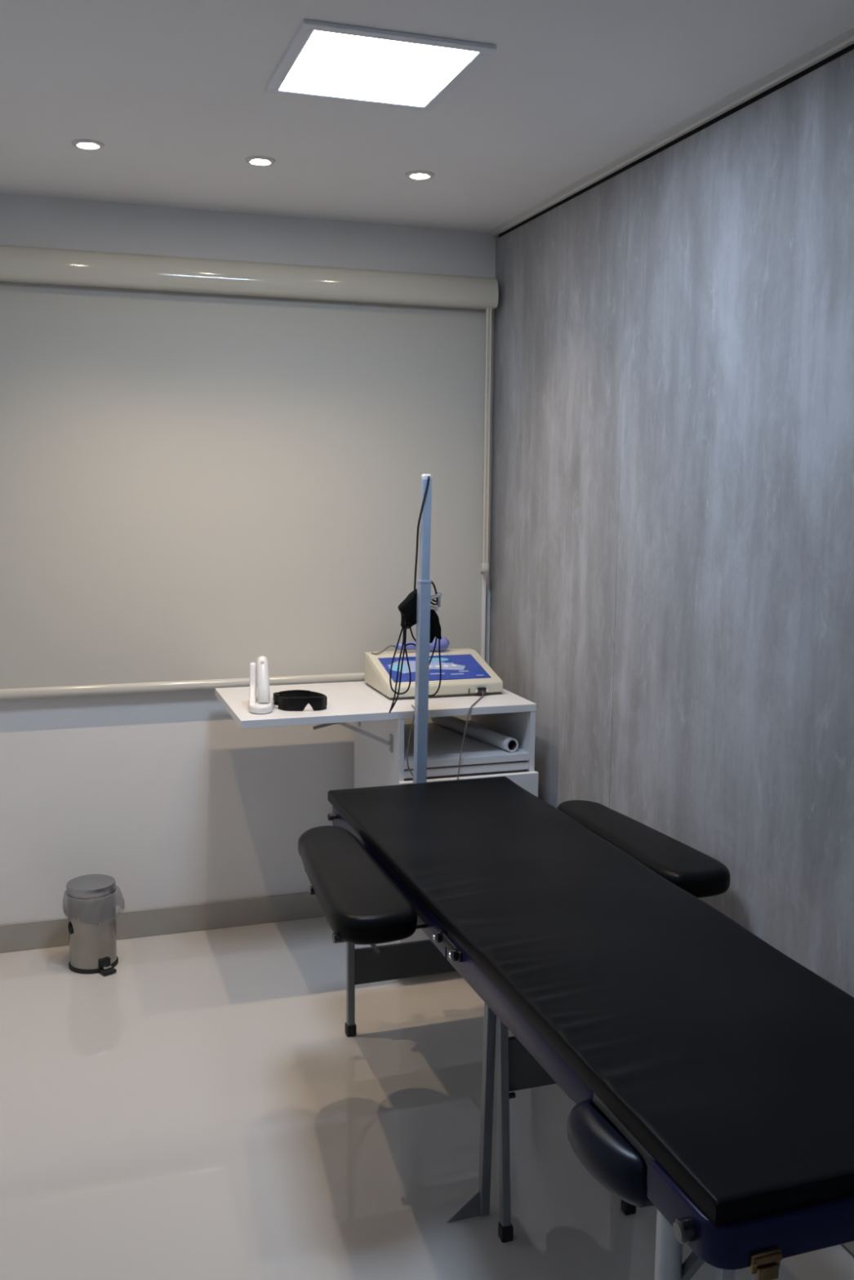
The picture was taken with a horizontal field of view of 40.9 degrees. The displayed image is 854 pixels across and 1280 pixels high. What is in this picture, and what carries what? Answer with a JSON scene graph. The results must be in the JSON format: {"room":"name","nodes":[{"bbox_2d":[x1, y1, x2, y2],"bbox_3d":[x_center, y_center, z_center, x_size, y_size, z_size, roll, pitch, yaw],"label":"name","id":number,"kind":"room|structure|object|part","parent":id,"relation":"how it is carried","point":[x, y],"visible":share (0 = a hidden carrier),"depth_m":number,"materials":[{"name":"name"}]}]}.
{"room":"examination room","nodes":[
{"label":"examination room","id":0,"kind":"room"},
{"bbox_2d":[0,193,498,924],"bbox_3d":[-0.873,-0.195,3.962,2.500,2.480,0.100,-2,8,-18],"label":"wall","id":1,"kind":"structure","parent":0,"point":[164,795],"depth_m":3.96,"materials":[{"name":"paint"}]},
{"bbox_2d":[0,892,324,953],"bbox_3d":[-0.866,0.992,4.073,2.299,0.099,0.012,-2,8,-18],"label":"baseboard","id":2,"kind":"structure","parent":1,"relation":"attached to","point":[54,932],"depth_m":4.06,"materials":[{"name":"tile"}]},
{"bbox_2d":[0,244,498,699],"bbox_3d":[-0.849,-0.247,3.848,2.259,2.015,0.118,-2,8,-18],"label":"roller blind","id":3,"kind":"object","parent":1,"relation":"attached to","point":[210,468],"visible":0.88,"depth_m":3.88,"materials":[{"name":"fabric"}]},
{"bbox_3d":[0.212,-0.723,4.098,0.004,0.906,0.004,-2,8,-18],"label":"chain","id":4,"kind":"part","parent":3,"relation":"part of","materials":[{"name":"plastic"}]},
{"bbox_3d":[0.223,-0.723,4.102,0.004,0.906,0.004,-2,8,-18],"label":"chain","id":5,"kind":"part","parent":3,"relation":"part of","materials":[{"name":"plastic"}]},
{"bbox_2d":[0,916,853,1279],"bbox_3d":[-0.182,1.383,2.023,2.500,0.100,4.600,-2,8,-18],"label":"floor","id":6,"kind":"structure","parent":0,"point":[203,1107],"depth_m":2.82,"materials":[{"name":"tile"}]},
{"bbox_2d":[66,874,118,975],"bbox_3d":[-1.103,0.934,3.784,0.193,0.288,0.192,1,8,1],"label":"pedal bin","id":7,"kind":"object","parent":6,"relation":"on","point":[91,898],"visible":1,"depth_m":3.73,"materials":[{"name":"metal"}]},
{"bbox_3d":[-1.161,0.938,3.728,0.012,0.039,0.020,-5,10,-36],"label":"carry handle","id":8,"kind":"part","parent":7,"relation":"part of","materials":[{"name":"plastic"}]},
{"bbox_3d":[-1.105,0.807,3.767,0.157,0.032,0.157,-2,8,-18],"label":"lid","id":9,"kind":"part","parent":7,"relation":"part of","materials":[{"name":"metal"}]},
{"bbox_3d":[-1.049,1.067,3.741,0.024,0.010,0.030,-7,11,-43],"label":"pedal arm","id":10,"kind":"part","parent":7,"relation":"part of","materials":[{"name":"silver metal"}]},
{"bbox_2d":[215,680,538,946],"bbox_3d":[-0.181,0.629,3.846,0.957,0.891,0.599,-2,8,-18],"label":"desk","id":11,"kind":"object","parent":6,"relation":"on","point":[381,737],"visible":0.34,"depth_m":3.70,"materials":[{"name":"white laminate"}]},
{"bbox_2d":[248,662,274,714],"bbox_3d":[-0.516,0.146,3.557,0.081,0.140,0.172,0,8,-6],"label":"dock","id":12,"kind":"object","parent":11,"relation":"on","point":[255,707],"visible":0.96,"depth_m":3.54,"materials":[{"name":"white plastic"}]},
{"bbox_2d":[257,656,270,703],"bbox_3d":[-0.507,0.125,3.549,0.041,0.142,0.092,0,8,-6],"label":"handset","id":13,"kind":"object","parent":12,"relation":"in","point":[263,677],"visible":1,"depth_m":3.54,"materials":[{"name":"white plastic"}]},
{"bbox_2d":[273,689,327,711],"bbox_3d":[-0.400,0.189,3.599,0.158,0.044,0.142,-2,8,-18],"label":"goggles","id":14,"kind":"object","parent":11,"relation":"on","point":[291,700],"visible":1,"depth_m":3.55,"materials":[{"name":"black plastic"}]},
{"bbox_3d":[-0.311,0.263,3.560,0.087,0.027,0.004,-2,8,-18],"label":"stay arm","id":15,"kind":"part","parent":11,"relation":"part of","materials":[{"name":"metal"}]},
{"bbox_3d":[-0.168,0.623,3.874,0.017,0.836,0.552,-2,8,-18],"label":"panel","id":16,"kind":"part","parent":11,"relation":"part of","materials":[{"name":"white laminate"}]},
{"bbox_3d":[-0.114,0.328,3.640,0.004,0.055,0.026,-2,8,-18],"label":"plate","id":17,"kind":"part","parent":11,"relation":"part of","materials":[{"name":"metal"}]},
{"bbox_2d":[406,704,414,776],"bbox_3d":[-0.042,0.332,3.600,0.065,0.244,0.100,-2,8,-18],"label":"lead","id":18,"kind":"object","parent":11,"relation":"hanging from","point":[411,704],"visible":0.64,"depth_m":3.56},
{"bbox_3d":[0.132,0.950,3.714,0.467,0.207,0.021,-2,8,-18],"label":"drawer","id":19,"kind":"part","parent":11,"relation":"part of","materials":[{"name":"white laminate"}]},
{"bbox_2d":[364,648,502,699],"bbox_3d":[0.019,0.114,3.921,0.397,0.113,0.333,-2,8,-18],"label":"machine","id":20,"kind":"object","parent":11,"relation":"on","point":[464,672],"visible":0.87,"depth_m":3.86,"materials":[{"name":"plastic"}]},
{"bbox_2d":[371,636,449,654],"bbox_3d":[-0.058,0.018,4.008,0.282,0.054,0.053,-2,8,-18],"label":"ultrasound handpiece","id":21,"kind":"object","parent":20,"relation":"on","point":[444,642],"visible":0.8,"depth_m":4.01,"materials":[{"name":"purple plastic"}]},
{"bbox_3d":[-0.044,0.020,4.012,0.140,0.048,0.048,-2,8,-18],"label":"handle","id":22,"kind":"part","parent":21,"relation":"part of","materials":[{"name":"purple plastic"}]},
{"bbox_3d":[0.023,0.095,3.894,0.340,0.051,0.200,-2,8,-18],"label":"control panel","id":23,"kind":"part","parent":20,"relation":"part of","materials":[{"name":"blue plastic"}]},
{"bbox_2d":[457,691,483,780],"bbox_3d":[0.147,0.340,3.703,0.040,0.310,0.263,4,9,23],"label":"lead","id":24,"kind":"object","parent":20,"relation":"attached to","point":[482,696],"visible":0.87,"depth_m":3.62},
{"bbox_3d":[0.125,0.415,3.668,0.427,0.025,0.018,-2,8,-18],"label":"rail","id":25,"kind":"part","parent":11,"relation":"part of","materials":[{"name":"white laminate"}]},
{"bbox_2d":[404,720,528,768],"bbox_3d":[0.046,0.350,3.904,0.427,0.023,0.540,-2,8,-18],"label":"shelf","id":26,"kind":"object","parent":11,"relation":"attached to","point":[444,744],"depth_m":3.73,"materials":[{"name":"white laminate"}]},
{"bbox_3d":[0.135,0.538,3.657,0.467,0.206,0.021,-2,8,-18],"label":"drawer","id":27,"kind":"part","parent":11,"relation":"part of","materials":[{"name":"white laminate"}]},
{"bbox_2d":[431,715,518,751],"bbox_3d":[0.156,0.311,3.942,0.045,0.045,0.505,-4,9,-29],"label":"paper roll","id":28,"kind":"object","parent":11,"relation":"on","point":[508,744],"visible":0.82,"depth_m":3.87,"materials":[{"name":"white paper"}]},
{"bbox_3d":[0.253,0.607,4.011,0.016,0.836,0.552,-2,8,-18],"label":"panel","id":29,"kind":"part","parent":11,"relation":"part of","materials":[{"name":"white laminate"}]},
{"bbox_2d":[297,776,853,1279],"bbox_3d":[0.313,0.908,2.478,0.987,0.724,2.018,-2,8,-19],"label":"table","id":30,"kind":"object","parent":6,"relation":"on","point":[708,1072],"visible":1,"depth_m":2.06,"materials":[{"name":"black leather"}]},
{"bbox_3d":[-0.263,0.589,2.696,0.026,0.022,0.022,-2,8,-19],"label":"knob","id":31,"kind":"part","parent":30,"relation":"part of","materials":[{"name":"black plastic"}]},
{"bbox_3d":[-0.260,0.494,3.200,0.034,0.020,0.020,-2,8,-19],"label":"lock knob","id":32,"kind":"part","parent":30,"relation":"part of","materials":[{"name":"rubber"}]},
{"bbox_3d":[-0.185,0.628,2.418,0.026,0.022,0.022,-2,8,-19],"label":"knob","id":33,"kind":"part","parent":30,"relation":"part of","materials":[{"name":"black plastic"}]},
{"bbox_3d":[-0.220,0.831,3.292,0.021,0.636,0.021,-2,8,-19],"label":"leg","id":34,"kind":"part","parent":30,"relation":"part of","materials":[{"name":"grey metal"}]},
{"bbox_3d":[-0.195,0.565,2.713,0.193,0.063,0.684,-2,8,-19],"label":"armrest","id":35,"kind":"part","parent":30,"relation":"part of","materials":[{"name":"leather"}]},
{"bbox_2d":[413,474,441,783],"bbox_3d":[0.002,0.107,3.353,0.114,1.174,0.057,-6,10,-37],"label":"pole","id":36,"kind":"object","parent":30,"relation":"attached to","point":[424,607],"visible":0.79,"depth_m":3.32,"materials":[{"name":"metal"}]},
{"bbox_2d":[388,588,417,713],"bbox_3d":[-0.065,0.034,3.355,0.094,0.369,0.046,-2,8,-18],"label":"electrode cuff","id":37,"kind":"object","parent":36,"relation":"hanging from","point":[407,607],"visible":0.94,"depth_m":3.34,"materials":[{"name":"black fabric"}]},
{"bbox_2d":[413,475,430,591],"bbox_3d":[-0.022,-0.300,3.291,0.059,0.339,0.026,8,11,42],"label":"cable","id":38,"kind":"object","parent":36,"relation":"attached to","point":[428,477],"visible":1,"depth_m":3.29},
{"bbox_2d":[428,579,441,696],"bbox_3d":[0.012,-0.004,3.375,0.065,0.347,0.042,-2,8,-18],"label":"electrode cuff","id":39,"kind":"object","parent":36,"relation":"hanging from","point":[435,628],"visible":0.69,"depth_m":3.36,"materials":[{"name":"black fabric"}]},
{"bbox_3d":[0.030,0.614,2.371,0.032,0.025,0.025,-2,8,-19],"label":"lock knob","id":40,"kind":"part","parent":30,"relation":"part of","materials":[{"name":"silver metal"}]},
{"bbox_3d":[0.047,0.620,2.326,0.008,0.021,0.130,-2,8,-19],"label":"hinge plate","id":41,"kind":"part","parent":30,"relation":"part of","materials":[{"name":"metal"}]},
{"bbox_3d":[0.061,0.626,2.281,0.032,0.025,0.025,-2,8,-19],"label":"lock knob","id":42,"kind":"part","parent":30,"relation":"part of","materials":[{"name":"silver metal"}]},
{"bbox_3d":[0.089,1.236,2.503,0.097,0.060,0.003,-2,8,-19],"label":"foot plate","id":43,"kind":"part","parent":30,"relation":"part of","materials":[{"name":"grey metal"}]},
{"bbox_3d":[0.131,0.949,2.457,0.025,0.635,0.057,-2,8,-19],"label":"leg","id":44,"kind":"part","parent":30,"relation":"part of","materials":[{"name":"grey metal"}]},
{"bbox_3d":[0.161,0.956,2.415,0.021,0.637,0.058,-4,9,-28],"label":"leg","id":45,"kind":"part","parent":30,"relation":"part of","materials":[{"name":"grey metal"}]},
{"bbox_2d":[566,1099,653,1207],"bbox_3d":[0.346,0.746,1.700,0.250,0.076,0.215,-2,8,-19],"label":"cushion","id":46,"kind":"object","parent":30,"relation":"on","point":[606,1149],"depth_m":1.63,"materials":[{"name":"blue leather"}]},
{"bbox_3d":[0.290,0.711,1.654,0.016,0.031,0.220,-2,8,-19],"label":"hinge rail","id":47,"kind":"part","parent":30,"relation":"part of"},
{"bbox_3d":[0.544,0.532,2.994,0.193,0.063,0.684,-2,8,-19],"label":"armrest","id":48,"kind":"part","parent":30,"relation":"part of","materials":[{"name":"leather"}]},
{"bbox_3d":[0.333,1.056,1.614,0.037,0.661,0.037,-2,8,-19],"label":"leg","id":49,"kind":"part","parent":30,"relation":"part of","materials":[{"name":"metal"}]},
{"bbox_3d":[0.337,0.749,1.458,0.043,0.029,0.029,-2,8,-19],"label":"lock knob","id":50,"kind":"part","parent":30,"relation":"part of","materials":[{"name":"silver metal"}]},
{"bbox_3d":[0.423,0.782,1.427,0.038,0.032,0.010,-2,8,-19],"label":"lever","id":51,"kind":"part","parent":30,"relation":"part of","materials":[{"name":"gold metal"}]},
{"bbox_2d":[0,0,853,232],"bbox_3d":[-0.160,-1.172,1.668,2.500,0.100,4.600,-2,8,-18],"label":"ceiling","id":52,"kind":"structure","parent":0,"point":[176,100],"depth_m":2.67,"materials":[{"name":"paint"}]},
{"bbox_2d":[71,138,104,150],"bbox_3d":[-0.901,-1.316,3.045,0.086,0.007,0.086,-2,8,-18],"label":"recessed light","id":53,"kind":"object","parent":52,"relation":"in","point":[83,144],"visible":1,"depth_m":3.03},
{"bbox_3d":[-0.901,-1.317,3.044,0.043,0.005,0.043,-2,8,-18],"label":"bulb","id":54,"kind":"part","parent":53,"relation":"part of","materials":[{"name":"white glass"}]},
{"bbox_2d":[244,155,275,166],"bbox_3d":[-0.464,-1.332,3.187,0.086,0.007,0.086,-2,8,-18],"label":"recessed light","id":55,"kind":"object","parent":52,"relation":"in","point":[261,161],"visible":1,"depth_m":3.18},
{"bbox_3d":[-0.464,-1.333,3.187,0.043,0.005,0.043,-2,8,-18],"label":"bulb","id":56,"kind":"part","parent":55,"relation":"part of","materials":[{"name":"white glass"}]},
{"bbox_2d":[264,18,496,111],"bbox_3d":[-0.114,-1.228,2.468,0.400,0.009,0.424,-2,8,-18],"label":"recessed light","id":57,"kind":"object","parent":52,"relation":"in","point":[322,60],"visible":1,"depth_m":2.44,"materials":[{"name":"white plastic"}]},
{"bbox_2d":[280,30,476,104],"bbox_3d":[-0.114,-1.230,2.467,0.344,0.003,0.368,-2,8,-18],"label":"diffuser","id":58,"kind":"object","parent":57,"relation":"attached to","point":[334,64],"depth_m":2.46,"materials":[{"name":"white plastic"}]},
{"bbox_2d":[404,170,434,179],"bbox_3d":[-0.021,-1.347,3.321,0.086,0.007,0.086,-2,8,-18],"label":"recessed light","id":59,"kind":"object","parent":52,"relation":"in","point":[414,175],"visible":1,"depth_m":3.31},
{"bbox_3d":[-0.021,-1.348,3.321,0.043,0.005,0.043,-2,8,-18],"label":"bulb","id":60,"kind":"part","parent":59,"relation":"part of","materials":[{"name":"white glass"}]},
{"bbox_2d":[488,43,853,997],"bbox_3d":[0.969,0.063,2.218,0.100,2.480,4.400,-2,8,-18],"label":"wall","id":61,"kind":"structure","parent":0,"point":[672,588],"depth_m":2.86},
{"bbox_3d":[0.398,-0.157,3.802,0.012,2.447,0.998,-2,8,-18],"label":"panel","id":62,"kind":"part","parent":61,"relation":"part of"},
{"bbox_2d":[484,24,853,235],"bbox_3d":[0.911,-1.157,2.025,0.045,0.010,4.399,-2,8,-18],"label":"trim","id":63,"kind":"structure","parent":61,"relation":"attached to","point":[842,40],"depth_m":2.78,"materials":[{"name":"paint"}]},
{"bbox_3d":[0.756,-0.004,2.721,0.012,2.447,1.296,-2,8,-18],"label":"panel","id":64,"kind":"part","parent":61,"relation":"part of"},
{"bbox_2d":[842,1240,853,1254],"bbox_3d":[0.906,1.256,2.360,0.016,0.062,4.388,-2,8,-18],"label":"baseboard","id":65,"kind":"structure","parent":61,"relation":"attached to","point":[850,1246],"depth_m":2.40,"materials":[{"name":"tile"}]}
]}

